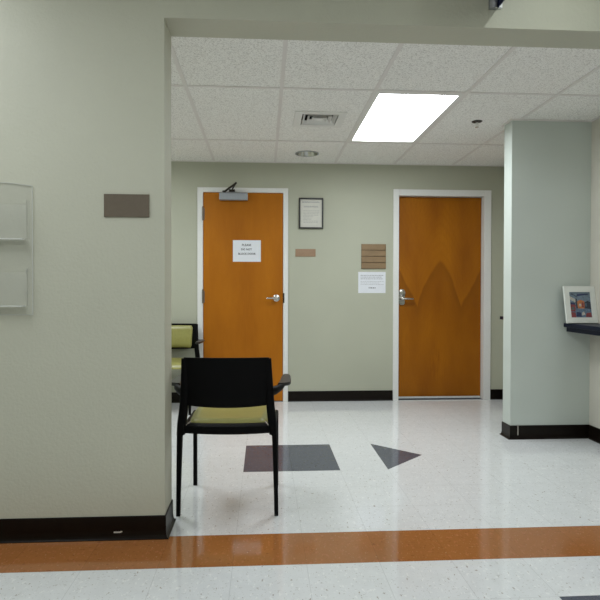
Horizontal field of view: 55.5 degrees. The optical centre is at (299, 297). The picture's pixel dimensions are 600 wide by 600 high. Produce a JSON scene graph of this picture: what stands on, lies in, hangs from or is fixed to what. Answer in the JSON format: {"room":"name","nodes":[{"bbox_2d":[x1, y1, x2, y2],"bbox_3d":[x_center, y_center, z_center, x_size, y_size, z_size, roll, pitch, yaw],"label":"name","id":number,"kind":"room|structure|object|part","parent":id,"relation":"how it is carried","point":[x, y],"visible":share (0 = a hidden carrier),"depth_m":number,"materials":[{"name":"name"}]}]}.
{"room":"hospital interior","nodes":[
{"label":"hospital interior","id":0,"kind":"room"},
{"bbox_2d":[0,0,599,518],"bbox_3d":[-0.122,-0.279,2.720,7.100,2.750,0.192,0,1,-4],"label":"wall","id":1,"kind":"structure","parent":0,"point":[86,377],"depth_m":2.58,"materials":[{"name":"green paint"}]},
{"bbox_2d":[0,182,32,314],"bbox_3d":[-1.346,-0.219,2.525,0.302,0.592,0.043,0,1,-4],"label":"holder","id":2,"kind":"object","parent":1,"relation":"attached to","point":[0,182],"visible":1,"depth_m":2.55,"materials":[{"name":"clear plastic"}]},
{"bbox_2d":[0,499,175,543],"bbox_3d":[-2.136,1.042,2.610,3.068,0.104,0.230,0,1,-4],"label":"baseboard","id":3,"kind":"structure","parent":1,"relation":"attached to","point":[147,527],"depth_m":2.58,"materials":[{"name":"brown plastic"}]},
{"bbox_2d":[104,194,148,216],"bbox_3d":[-0.783,-0.417,2.578,0.202,0.104,0.006,0,1,-4],"label":"wall plaque","id":4,"kind":"object","parent":1,"relation":"attached to","point":[115,205],"visible":1,"depth_m":2.58,"materials":[{"name":"beige plastic"}]},
{"bbox_2d":[489,0,503,9],"bbox_3d":[0.925,-1.474,2.525,0.063,0.250,0.300,0,1,-4],"label":"sign","id":5,"kind":"object","parent":1,"relation":"attached to","point":[493,4],"visible":1,"depth_m":2.65,"materials":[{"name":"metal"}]},
{"bbox_2d":[0,399,599,599],"bbox_3d":[-0.054,1.111,1.621,7.100,0.001,8.414,0,1,-4],"label":"floor","id":6,"kind":"structure","parent":0,"point":[395,499],"depth_m":2.76,"materials":[{"name":"white tile"}]},
{"bbox_2d":[171,323,204,414],"bbox_3d":[-1.238,0.659,5.438,0.640,0.802,0.554,0,1,0],"label":"chair","id":7,"kind":"object","parent":6,"relation":"on","point":[183,335],"visible":0.44,"depth_m":5.65,"materials":[{"name":"fabric"}]},
{"bbox_2d":[171,358,180,368],"bbox_3d":[-1.238,0.617,5.388,0.468,0.063,0.455,0,1,0],"label":"seat cushion","id":8,"kind":"object","parent":7,"relation":"on","point":[175,362],"depth_m":5.20,"materials":[{"name":"fabric"}]},
{"bbox_3d":[-1.238,0.381,5.676,0.418,0.252,0.071,0,1,0],"label":"backrest","id":9,"kind":"part","parent":7,"relation":"part of","materials":[{"name":"fabric"}]},
{"bbox_3d":[-1.015,0.659,5.659,0.064,0.797,0.074,0,1,0],"label":"leg","id":10,"kind":"part","parent":7,"relation":"part of","materials":[{"name":"black metal"}]},
{"bbox_2d":[172,357,290,516],"bbox_3d":[-0.368,0.691,3.065,0.640,0.802,0.554,0,1,-1],"label":"chair","id":11,"kind":"object","parent":6,"relation":"on","point":[232,396],"visible":1,"depth_m":2.83,"materials":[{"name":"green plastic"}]},
{"bbox_3d":[-0.588,0.696,2.841,0.064,0.797,0.074,0,1,-1],"label":"leg","id":12,"kind":"part","parent":11,"relation":"part of","materials":[{"name":"black metal"}]},
{"bbox_3d":[-0.601,0.663,3.092,0.023,0.021,0.439,0,1,-2],"label":"rail","id":13,"kind":"part","parent":11,"relation":"part of","materials":[{"name":"black metal"}]},
{"bbox_3d":[-0.609,0.873,3.315,0.022,0.430,0.030,0,1,-1],"label":"leg","id":14,"kind":"part","parent":11,"relation":"part of","materials":[{"name":"black metal"}]},
{"bbox_3d":[-0.363,0.419,2.820,0.418,0.252,0.071,0,1,-1],"label":"backrest","id":15,"kind":"part","parent":11,"relation":"part of","materials":[{"name":"black plastic"}]},
{"bbox_3d":[-0.364,0.656,2.871,0.452,0.049,0.071,0,1,-1],"label":"rail","id":16,"kind":"part","parent":11,"relation":"part of","materials":[{"name":"black metal"}]},
{"bbox_2d":[190,405,275,422],"bbox_3d":[-0.369,0.647,3.114,0.468,0.063,0.455,0,1,-1],"label":"seat cushion","id":17,"kind":"object","parent":11,"relation":"on","point":[258,414],"depth_m":3.02,"materials":[{"name":"fabric"}]},
{"bbox_3d":[-0.140,0.696,2.849,0.064,0.797,0.074,0,1,-1],"label":"leg","id":18,"kind":"part","parent":11,"relation":"part of","materials":[{"name":"black metal"}]},
{"bbox_2d":[171,161,503,391],"bbox_3d":[-0.269,-0.259,5.876,5.005,2.630,0.140,0,1,-4],"label":"wall","id":19,"kind":"structure","parent":0,"point":[340,338],"depth_m":5.85,"materials":[{"name":"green paint"}]},
{"bbox_2d":[172,392,179,402],"bbox_3d":[-1.900,1.004,5.709,1.731,0.104,0.019,0,1,-4],"label":"baseboard","id":20,"kind":"structure","parent":19,"relation":"attached to","point":[175,396],"depth_m":5.75,"materials":[{"name":"brown plastic"}]},
{"bbox_2d":[197,182,287,401],"bbox_3d":[-0.576,-0.043,5.752,0.915,2.200,0.274,0,1,-4],"label":"door","id":21,"kind":"structure","parent":19,"relation":"in","point":[242,307],"depth_m":5.78,"materials":[{"name":"brown wood"}]},
{"bbox_3d":[-0.700,-1.095,5.669,0.127,0.095,0.173,0,1,-14],"label":"closer arm","id":22,"kind":"part","parent":21,"relation":"part of","materials":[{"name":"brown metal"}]},
{"bbox_2d":[233,240,260,261],"bbox_3d":[-0.538,-0.476,5.775,0.282,0.218,0.002,0,1,-4],"label":"paper notice","id":23,"kind":"object","parent":21,"relation":"attached to","point":[243,250],"visible":1,"depth_m":5.77,"materials":[{"name":"white paper"}]},
{"bbox_3d":[-0.271,0.001,5.766,0.136,0.072,0.068,0,1,-4],"label":"lever handle","id":24,"kind":"part","parent":21,"relation":"part of","materials":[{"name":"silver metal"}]},
{"bbox_2d":[295,249,315,256],"bbox_3d":[0.056,-0.461,5.821,0.206,0.077,0.006,0,1,-4],"label":"wall plaque","id":25,"kind":"object","parent":19,"relation":"attached to","point":[298,252],"visible":1,"depth_m":5.82,"materials":[{"name":"beige plastic"}]},
{"bbox_2d":[299,198,322,228],"bbox_3d":[0.114,-0.863,5.809,0.248,0.313,0.022,0,1,-4],"label":"framed certificate","id":26,"kind":"object","parent":19,"relation":"attached to","point":[310,209],"visible":1,"depth_m":5.81,"materials":[{"name":"white paper"}]},
{"bbox_2d":[288,390,392,401],"bbox_3d":[0.417,1.006,5.856,1.084,0.104,0.019,0,1,-4],"label":"baseboard","id":27,"kind":"structure","parent":19,"relation":"attached to","point":[367,395],"depth_m":5.86,"materials":[{"name":"brown plastic"}]},
{"bbox_2d":[358,272,385,292],"bbox_3d":[0.740,-0.159,5.870,0.284,0.217,0.002,0,1,-4],"label":"paper notice","id":28,"kind":"object","parent":19,"relation":"attached to","point":[368,282],"visible":1,"depth_m":5.87,"materials":[{"name":"grey paper"}]},
{"bbox_2d":[361,244,385,268],"bbox_3d":[0.757,-0.426,5.862,0.255,0.254,0.013,0,1,-4],"label":"sign","id":29,"kind":"object","parent":19,"relation":"attached to","point":[373,256],"visible":1,"depth_m":5.86,"materials":[{"name":"brown wood"}]},
{"bbox_3d":[0.756,-0.427,5.866,0.255,0.254,0.005,0,1,-4],"label":"backing plate","id":30,"kind":"part","parent":29,"relation":"part of","materials":[{"name":"brown plastic"}]},
{"bbox_2d":[393,189,491,399],"bbox_3d":[1.470,-0.031,5.977,1.030,2.178,0.144,0,1,-4],"label":"door","id":31,"kind":"structure","parent":19,"relation":"in","point":[442,238],"depth_m":5.97,"materials":[{"name":"brown wood"}]},
{"bbox_3d":[1.062,-0.010,5.949,0.062,0.165,0.012,0,1,-4],"label":"lock plate","id":32,"kind":"part","parent":31,"relation":"part of","materials":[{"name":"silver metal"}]},
{"bbox_3d":[1.109,0.008,5.920,0.136,0.044,0.057,0,1,-4],"label":"lever handle","id":33,"kind":"part","parent":31,"relation":"part of","materials":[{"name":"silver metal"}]},
{"bbox_2d":[171,36,599,165],"bbox_3d":[-0.218,-1.359,4.296,4.905,0.001,2.992,0,1,-4],"label":"ceiling","id":34,"kind":"structure","parent":0,"point":[224,113],"depth_m":3.75,"materials":[{"name":"tile"}]},
{"bbox_2d":[295,151,318,156],"bbox_3d":[0.066,-1.439,5.417,0.230,0.145,0.230,0,1,-4],"label":"recessed light","id":35,"kind":"object","parent":34,"relation":"in","point":[299,153],"visible":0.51,"depth_m":5.50,"materials":[{"name":"metal"}]},
{"bbox_2d":[293,111,347,127],"bbox_3d":[0.145,-1.404,4.330,0.384,0.106,0.384,0,1,-4],"label":"ceiling vent","id":36,"kind":"object","parent":34,"relation":"in","point":[301,118],"visible":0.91,"depth_m":4.34,"materials":[{"name":"white metal"}]},
{"bbox_2d":[171,40,599,164],"bbox_3d":[-0.218,-1.369,4.296,4.905,0.030,2.992,0,1,-4],"label":"grid","id":37,"kind":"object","parent":34,"relation":"attached to","point":[285,42],"depth_m":3.75,"materials":[{"name":"white metal"}]},
{"bbox_2d":[349,91,463,142],"bbox_3d":[0.754,-1.375,4.368,0.586,0.042,1.270,0,1,-4],"label":"ceiling light","id":38,"kind":"object","parent":34,"relation":"attached to","point":[390,117],"visible":0.71,"depth_m":4.33,"materials":[{"name":"white plastic"}]},
{"bbox_2d":[472,120,481,127],"bbox_3d":[1.360,-1.334,4.382,0.080,0.048,0.080,0,1,-4],"label":"sprinkler","id":39,"kind":"object","parent":34,"relation":"attached to","point":[476,122],"visible":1,"depth_m":4.37,"materials":[{"name":"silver metal"}]},
{"bbox_2d":[503,121,591,424],"bbox_3d":[1.917,-0.146,4.435,0.624,2.450,0.138,0,1,-4],"label":"wall partition","id":40,"kind":"structure","parent":0,"point":[546,366],"depth_m":4.37,"materials":[{"name":"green paint"}]},
{"bbox_2d":[171,116,599,166],"bbox_3d":[-0.218,-1.362,4.296,4.905,0.023,2.992,0,1,-4],"label":"trim","id":41,"kind":"structure","parent":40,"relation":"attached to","point":[596,118],"depth_m":5.77,"materials":[{"name":"white metal"}]},
{"bbox_2d":[589,118,599,428],"bbox_3d":[2.277,-0.236,4.468,0.100,2.630,2.992,0,1,-4],"label":"wall","id":42,"kind":"structure","parent":0,"point":[594,376],"depth_m":4.32,"materials":[{"name":"beige paint"}]},
{"bbox_2d":[490,389,599,443],"bbox_3d":[1.904,1.026,4.461,0.643,0.104,2.992,0,1,-4],"label":"baseboard","id":43,"kind":"structure","parent":42,"relation":"attached to","point":[511,432],"depth_m":4.37,"materials":[{"name":"brown plastic"}]},
{"bbox_2d":[564,323,599,335],"bbox_3d":[2.171,0.234,3.691,0.210,0.065,1.387,0,1,-4],"label":"countertop","id":44,"kind":"structure","parent":42,"relation":"attached to","point":[583,328],"depth_m":4.16,"materials":[{"name":"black laminate"}]},
{"bbox_2d":[563,286,597,322],"bbox_3d":[2.114,0.052,4.319,0.241,0.282,0.106,0,1,-4],"label":"picture frame","id":45,"kind":"object","parent":44,"relation":"on","point":[580,305],"visible":0.97,"depth_m":4.30,"materials":[{"name":"wood"}]},
{"bbox_2d":[569,292,591,316],"bbox_3d":[2.115,0.052,4.303,0.165,0.191,0.039,0,1,-4],"label":"art print","id":46,"kind":"object","parent":45,"relation":"attached to","point":[580,303],"depth_m":4.30,"materials":[{"name":"paper"}]}
]}

